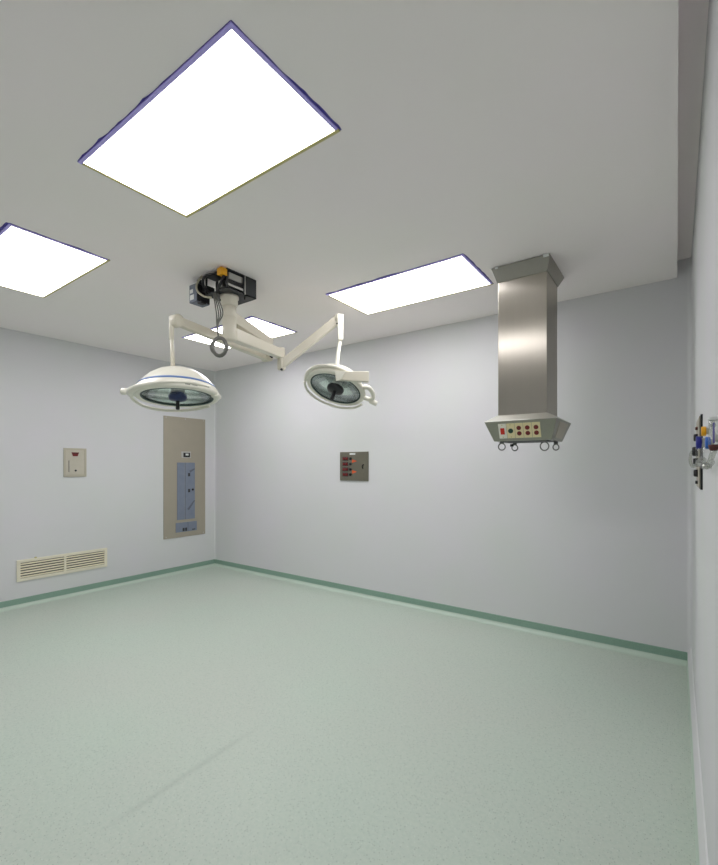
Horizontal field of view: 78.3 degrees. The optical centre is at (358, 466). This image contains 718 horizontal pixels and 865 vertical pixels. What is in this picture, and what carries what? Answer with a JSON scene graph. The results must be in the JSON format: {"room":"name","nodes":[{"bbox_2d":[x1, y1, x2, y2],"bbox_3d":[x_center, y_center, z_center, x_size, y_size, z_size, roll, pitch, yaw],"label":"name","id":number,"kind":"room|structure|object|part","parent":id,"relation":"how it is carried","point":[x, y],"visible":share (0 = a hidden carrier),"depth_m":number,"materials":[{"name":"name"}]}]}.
{"room":"operating room","nodes":[
{"label":"operating room","id":0,"kind":"room"},
{"bbox_2d":[0,327,212,601],"bbox_3d":[-3.860,-0.080,5.035,0.080,3.340,5.321,0,0,36],"label":"wall","id":1,"kind":"structure","parent":0,"point":[56,395],"depth_m":5.50,"materials":[{"name":"paint"}]},
{"bbox_2d":[17,548,106,581],"bbox_3d":[-3.568,1.174,5.357,0.016,0.256,0.970,0,0,36],"label":"air vent","id":2,"kind":"object","parent":1,"relation":"in","point":[40,567],"visible":1,"depth_m":5.31,"materials":[{"name":"beige metal"}]},
{"bbox_2d":[63,448,85,476],"bbox_3d":[-3.504,-0.049,5.448,0.014,0.352,0.253,0,0,36],"label":"hatch","id":3,"kind":"object","parent":1,"relation":"attached to","point":[74,459],"visible":1,"depth_m":5.44,"materials":[{"name":"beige metal"}]},
{"bbox_3d":[-3.507,-0.053,5.449,0.008,0.300,0.209,0,0,36],"label":"door","id":4,"kind":"part","parent":3,"relation":"part of","materials":[{"name":"beige metal"}]},
{"bbox_2d":[0,559,214,611],"bbox_3d":[-3.808,1.540,4.997,0.048,0.100,5.161,0,0,36],"label":"baseboard","id":5,"kind":"structure","parent":1,"relation":"attached to","point":[8,605],"depth_m":5.65,"materials":[{"name":"plastic"}]},
{"bbox_2d":[163,416,204,538],"bbox_3d":[-2.618,0.160,6.661,0.034,1.795,0.692,0,0,36],"label":"panel board","id":6,"kind":"object","parent":1,"relation":"attached to","point":[183,438],"visible":1,"depth_m":6.63,"materials":[{"name":"grey metal"}]},
{"bbox_3d":[-2.664,0.369,6.603,0.008,0.856,0.128,0,0,36],"label":"door","id":7,"kind":"part","parent":6,"relation":"part of","materials":[{"name":"blue metal"}]},
{"bbox_3d":[-2.616,-0.179,6.672,0.006,0.095,0.159,0,0,36],"label":"meter frame","id":8,"kind":"part","parent":6,"relation":"part of","materials":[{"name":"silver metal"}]},
{"bbox_3d":[-2.575,0.369,6.726,0.008,0.856,0.163,0,0,36],"label":"door","id":9,"kind":"part","parent":6,"relation":"part of","materials":[{"name":"blue metal"}]},
{"bbox_2d":[0,566,695,864],"bbox_3d":[-1.341,1.630,3.221,6.288,0.080,5.321,0,0,36],"label":"floor","id":10,"kind":"structure","parent":0,"point":[214,715],"depth_m":2.62,"materials":[{"name":"green plastic"}]},
{"bbox_2d":[0,0,708,370],"bbox_3d":[-1.341,-1.640,3.221,6.128,0.220,5.161,0,0,36],"label":"ceiling","id":11,"kind":"structure","parent":0,"point":[494,133],"depth_m":2.21,"materials":[{"name":"paint"}]},
{"bbox_2d":[0,222,109,297],"bbox_3d":[-2.524,-1.526,3.374,1.255,0.007,0.630,0,0,36],"label":"recessed light","id":12,"kind":"object","parent":11,"relation":"in","point":[33,263],"visible":1,"depth_m":3.30,"materials":[{"name":"white plastic"}]},
{"bbox_2d":[182,333,223,348],"bbox_3d":[-1.818,-1.526,5.372,0.268,0.007,0.601,0,0,36],"label":"recessed light","id":13,"kind":"object","parent":11,"relation":"in","point":[194,337],"depth_m":5.30,"materials":[{"name":"white plastic"}]},
{"bbox_2d":[78,20,341,217],"bbox_3d":[-0.745,-1.526,2.106,1.215,0.007,0.626,0,0,36],"label":"recessed light","id":14,"kind":"object","parent":11,"relation":"in","point":[228,116],"visible":1,"depth_m":2.01,"materials":[{"name":"white plastic"}]},
{"bbox_2d":[210,325,221,333],"bbox_3d":[-1.534,-1.526,4.901,0.240,0.007,0.197,0,0,36],"label":"recessed light","id":15,"kind":"object","parent":11,"relation":"in","point":[220,327],"depth_m":4.89,"materials":[{"name":"white plastic"}]},
{"bbox_2d":[120,267,377,411],"bbox_3d":[-0.870,-0.985,3.873,2.168,1.099,0.878,0,0,-32],"label":"light","id":16,"kind":"object","parent":11,"relation":"hanging from","point":[170,386],"visible":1,"depth_m":3.59,"materials":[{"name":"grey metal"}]},
{"bbox_3d":[-1.425,-0.567,3.193,0.623,0.093,0.229,0,0,3],"label":"rail","id":17,"kind":"part","parent":16,"relation":"part of","materials":[{"name":"beige ceramic"}]},
{"bbox_3d":[-1.543,-0.508,3.576,0.616,0.109,0.211,0,0,-37],"label":"rail","id":18,"kind":"part","parent":16,"relation":"part of","materials":[{"name":"beige ceramic"}]},
{"bbox_3d":[-1.397,-0.540,3.400,0.502,0.061,0.503,0,0,36],"label":"glass","id":19,"kind":"part","parent":16,"relation":"part of","materials":[{"name":"glass"}]},
{"bbox_3d":[-1.396,-0.536,3.399,0.137,0.070,0.137,0,0,36],"label":"focus handle","id":20,"kind":"part","parent":16,"relation":"part of","materials":[{"name":"blue plastic"}]},
{"bbox_3d":[-1.266,-1.403,3.588,0.006,0.135,0.117,0,0,36],"label":"panel","id":21,"kind":"part","parent":16,"relation":"part of","materials":[{"name":"black metal"}]},
{"bbox_3d":[-1.154,-1.097,3.860,0.060,0.132,1.023,0,0,30],"label":"spring arm","id":22,"kind":"part","parent":16,"relation":"part of","materials":[{"name":"white metal"}]},
{"bbox_3d":[-0.955,-1.210,3.965,0.080,0.090,0.747,0,0,13],"label":"extension arm","id":23,"kind":"part","parent":16,"relation":"part of","materials":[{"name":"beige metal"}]},
{"bbox_3d":[-0.882,-1.075,3.921,0.085,0.110,0.717,0,0,24],"label":"extension arm","id":24,"kind":"part","parent":16,"relation":"part of","materials":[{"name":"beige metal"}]},
{"bbox_3d":[-0.468,-1.189,4.210,0.588,0.487,0.060,0,0,2],"label":"spring arm","id":25,"kind":"part","parent":16,"relation":"part of","materials":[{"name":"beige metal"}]},
{"bbox_3d":[-0.274,-0.842,4.053,0.567,0.170,0.194,0,0,15],"label":"rail","id":26,"kind":"part","parent":16,"relation":"part of","materials":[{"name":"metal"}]},
{"bbox_3d":[-0.269,-0.698,4.386,0.579,0.246,0.241,0,0,-10],"label":"rail","id":27,"kind":"part","parent":16,"relation":"part of","materials":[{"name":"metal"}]},
{"bbox_3d":[-0.224,-0.746,4.221,0.478,0.214,0.430,0,0,36],"label":"glass","id":28,"kind":"part","parent":16,"relation":"part of","materials":[{"name":"glass"}]},
{"bbox_3d":[-0.225,-0.742,4.220,0.170,0.104,0.157,0,0,36],"label":"focus handle","id":29,"kind":"part","parent":16,"relation":"part of","materials":[{"name":"black plastic"}]},
{"bbox_3d":[-0.060,-0.806,3.955,0.295,0.095,0.060,0,0,-10],"label":"yoke arm","id":30,"kind":"part","parent":16,"relation":"part of","materials":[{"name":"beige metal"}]},
{"bbox_2d":[244,316,296,337],"bbox_3d":[-1.040,-1.526,4.841,0.397,0.007,0.672,0,0,36],"label":"recessed light","id":31,"kind":"object","parent":11,"relation":"in","point":[271,329],"depth_m":4.88,"materials":[{"name":"white plastic"}]},
{"bbox_2d":[326,253,493,314],"bbox_3d":[0.415,-1.526,3.801,1.302,0.007,0.666,0,0,36],"label":"recessed light","id":32,"kind":"object","parent":11,"relation":"in","point":[458,273],"visible":1,"depth_m":3.72,"materials":[{"name":"white plastic"}]},
{"bbox_2d":[484,253,570,450],"bbox_3d":[1.332,-0.821,3.452,0.518,1.415,0.558,0,0,36],"label":"pendant","id":33,"kind":"object","parent":11,"relation":"hanging from","point":[527,289],"visible":1,"depth_m":3.30,"materials":[{"name":"metal"}]},
{"bbox_3d":[1.082,-0.266,3.322,0.058,0.108,0.047,0,0,36],"label":"socket plate","id":34,"kind":"part","parent":33,"relation":"part of","materials":[{"name":"white plastic"}]},
{"bbox_3d":[1.131,-0.266,3.287,0.058,0.108,0.047,0,0,36],"label":"socket plate","id":35,"kind":"part","parent":33,"relation":"part of","materials":[{"name":"beige plastic"}]},
{"bbox_3d":[1.180,-0.266,3.252,0.058,0.108,0.047,0,0,36],"label":"socket plate","id":36,"kind":"part","parent":33,"relation":"part of","materials":[{"name":"beige plastic"}]},
{"bbox_3d":[1.230,-0.266,3.216,0.058,0.108,0.047,0,0,36],"label":"socket plate","id":37,"kind":"part","parent":33,"relation":"part of","materials":[{"name":"beige plastic"}]},
{"bbox_3d":[1.312,-0.192,3.417,0.356,0.006,0.260,0,0,36],"label":"plate","id":38,"kind":"part","parent":33,"relation":"part of","materials":[{"name":"grey metal"}]},
{"bbox_3d":[1.279,-0.266,3.181,0.058,0.108,0.047,0,0,36],"label":"socket plate","id":39,"kind":"part","parent":33,"relation":"part of","materials":[{"name":"beige plastic"}]},
{"bbox_3d":[1.512,-0.268,3.296,0.041,0.115,0.287,0,0,36],"label":"plate","id":40,"kind":"part","parent":33,"relation":"part of","materials":[{"name":"grey metal"}]},
{"bbox_2d":[216,259,685,651],"bbox_3d":[0.190,-0.080,5.348,6.128,3.340,0.080,0,0,36],"label":"wall","id":41,"kind":"structure","parent":0,"point":[588,534],"depth_m":4.54,"materials":[{"name":"paint"}]},
{"bbox_2d":[213,371,215,558],"bbox_3d":[-2.316,-0.020,7.084,0.030,3.020,0.030,0,0,36],"label":"trim","id":42,"kind":"structure","parent":41,"relation":"attached to","point":[214,372],"depth_m":7.09,"materials":[{"name":"paint"}]},
{"bbox_2d":[340,452,368,480],"bbox_3d":[-0.067,-0.003,5.466,0.433,0.359,0.028,0,0,36],"label":"panel","id":43,"kind":"object","parent":41,"relation":"attached to","point":[354,466],"visible":1,"depth_m":5.46,"materials":[{"name":"metal"}]},
{"bbox_2d":[215,559,686,666],"bbox_3d":[0.153,1.540,5.296,6.128,0.100,0.048,0,0,36],"label":"baseboard","id":44,"kind":"structure","parent":41,"relation":"attached to","point":[657,653],"depth_m":4.47,"materials":[{"name":"plastic"}]},
{"bbox_2d":[686,257,690,651],"bbox_3d":[2.631,-0.090,3.521,0.032,3.160,0.032,0,0,36],"label":"trim","id":45,"kind":"structure","parent":41,"relation":"attached to","point":[688,260],"depth_m":3.53,"materials":[{"name":"paint"}]},
{"bbox_2d":[691,0,717,864],"bbox_3d":[1.178,-0.080,1.407,0.080,3.340,5.321,0,0,36],"label":"wall","id":46,"kind":"structure","parent":0,"point":[704,254],"depth_m":1.71,"materials":[{"name":"paint"}]},
{"bbox_2d":[690,414,702,489],"bbox_3d":[1.614,-0.065,2.122,0.049,0.335,0.390,0,0,36],"label":"outlet panel","id":47,"kind":"object","parent":46,"relation":"attached to","point":[698,473],"visible":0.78,"depth_m":2.04,"materials":[{"name":"silver plastic"}]},
{"bbox_2d":[692,447,697,455],"bbox_3d":[1.613,-0.072,2.117,0.024,0.048,0.048,0,0,36],"label":"socket","id":48,"kind":"object","parent":47,"relation":"attached to","point":[694,451],"depth_m":2.10,"materials":[{"name":"black plastic"}]},
{"bbox_2d":[693,469,697,476],"bbox_3d":[1.615,0.032,2.115,0.018,0.036,0.036,0,0,36],"label":"socket","id":49,"kind":"object","parent":47,"relation":"attached to","point":[695,473],"depth_m":2.10,"materials":[{"name":"black plastic"}]},
{"bbox_3d":[1.631,-0.065,2.122,0.004,0.323,0.370,0,0,36],"label":"plate","id":50,"kind":"part","parent":47,"relation":"part of","materials":[{"name":"grey metal"}]},
{"bbox_3d":[1.630,-0.065,2.110,0.008,0.335,0.390,0,0,36],"label":"backing plate","id":51,"kind":"part","parent":47,"relation":"part of","materials":[{"name":"black plastic"}]},
{"bbox_2d":[687,647,708,864],"bbox_3d":[1.134,1.540,1.439,0.030,0.100,5.161,0,0,36],"label":"baseboard","id":52,"kind":"structure","parent":46,"relation":"attached to","point":[689,705],"depth_m":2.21,"materials":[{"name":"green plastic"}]},
{"bbox_2d":[696,436,704,465],"bbox_3d":[1.426,-0.063,1.845,0.033,0.121,0.192,0,0,36],"label":"gas regulator","id":53,"kind":"object","parent":46,"relation":"attached to","point":[700,442],"visible":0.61,"depth_m":1.77,"materials":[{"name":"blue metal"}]},
{"bbox_3d":[1.379,-0.097,1.792,0.019,0.052,0.051,0,0,36],"label":"control knob","id":54,"kind":"part","parent":53,"relation":"part of","materials":[{"name":"blue plastic"}]},
{"bbox_2d":[695,437,713,468],"bbox_3d":[1.224,-0.043,1.572,0.032,0.101,0.500,0,0,35],"label":"flowmeter","id":55,"kind":"object","parent":46,"relation":"attached to","point":[708,441],"visible":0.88,"depth_m":1.37,"materials":[{"name":"blue plastic"}]},
{"bbox_3d":[1.093,-0.074,1.382,0.013,0.038,0.037,0,0,36],"label":"control knob","id":56,"kind":"part","parent":55,"relation":"part of","materials":[{"name":"blue plastic"}]},
{"bbox_2d":[701,426,708,435],"bbox_3d":[1.236,-0.126,1.574,0.023,0.034,0.033,0,0,36],"label":"fitting","id":57,"kind":"object","parent":46,"relation":"attached to","point":[704,431],"visible":0.92,"depth_m":1.57,"materials":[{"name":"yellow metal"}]},
{"bbox_3d":[1.232,-0.126,1.577,0.014,0.034,0.033,0,0,36],"label":"control knob","id":58,"kind":"part","parent":57,"relation":"part of","materials":[{"name":"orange plastic"}]},
{"bbox_2d":[704,416,717,468],"bbox_3d":[1.012,-0.061,1.264,0.032,0.141,0.259,0,0,36],"label":"gas flowmeter","id":59,"kind":"object","parent":46,"relation":"attached to","point":[714,447],"visible":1,"depth_m":1.17,"materials":[{"name":"clear plastic"}]}
]}

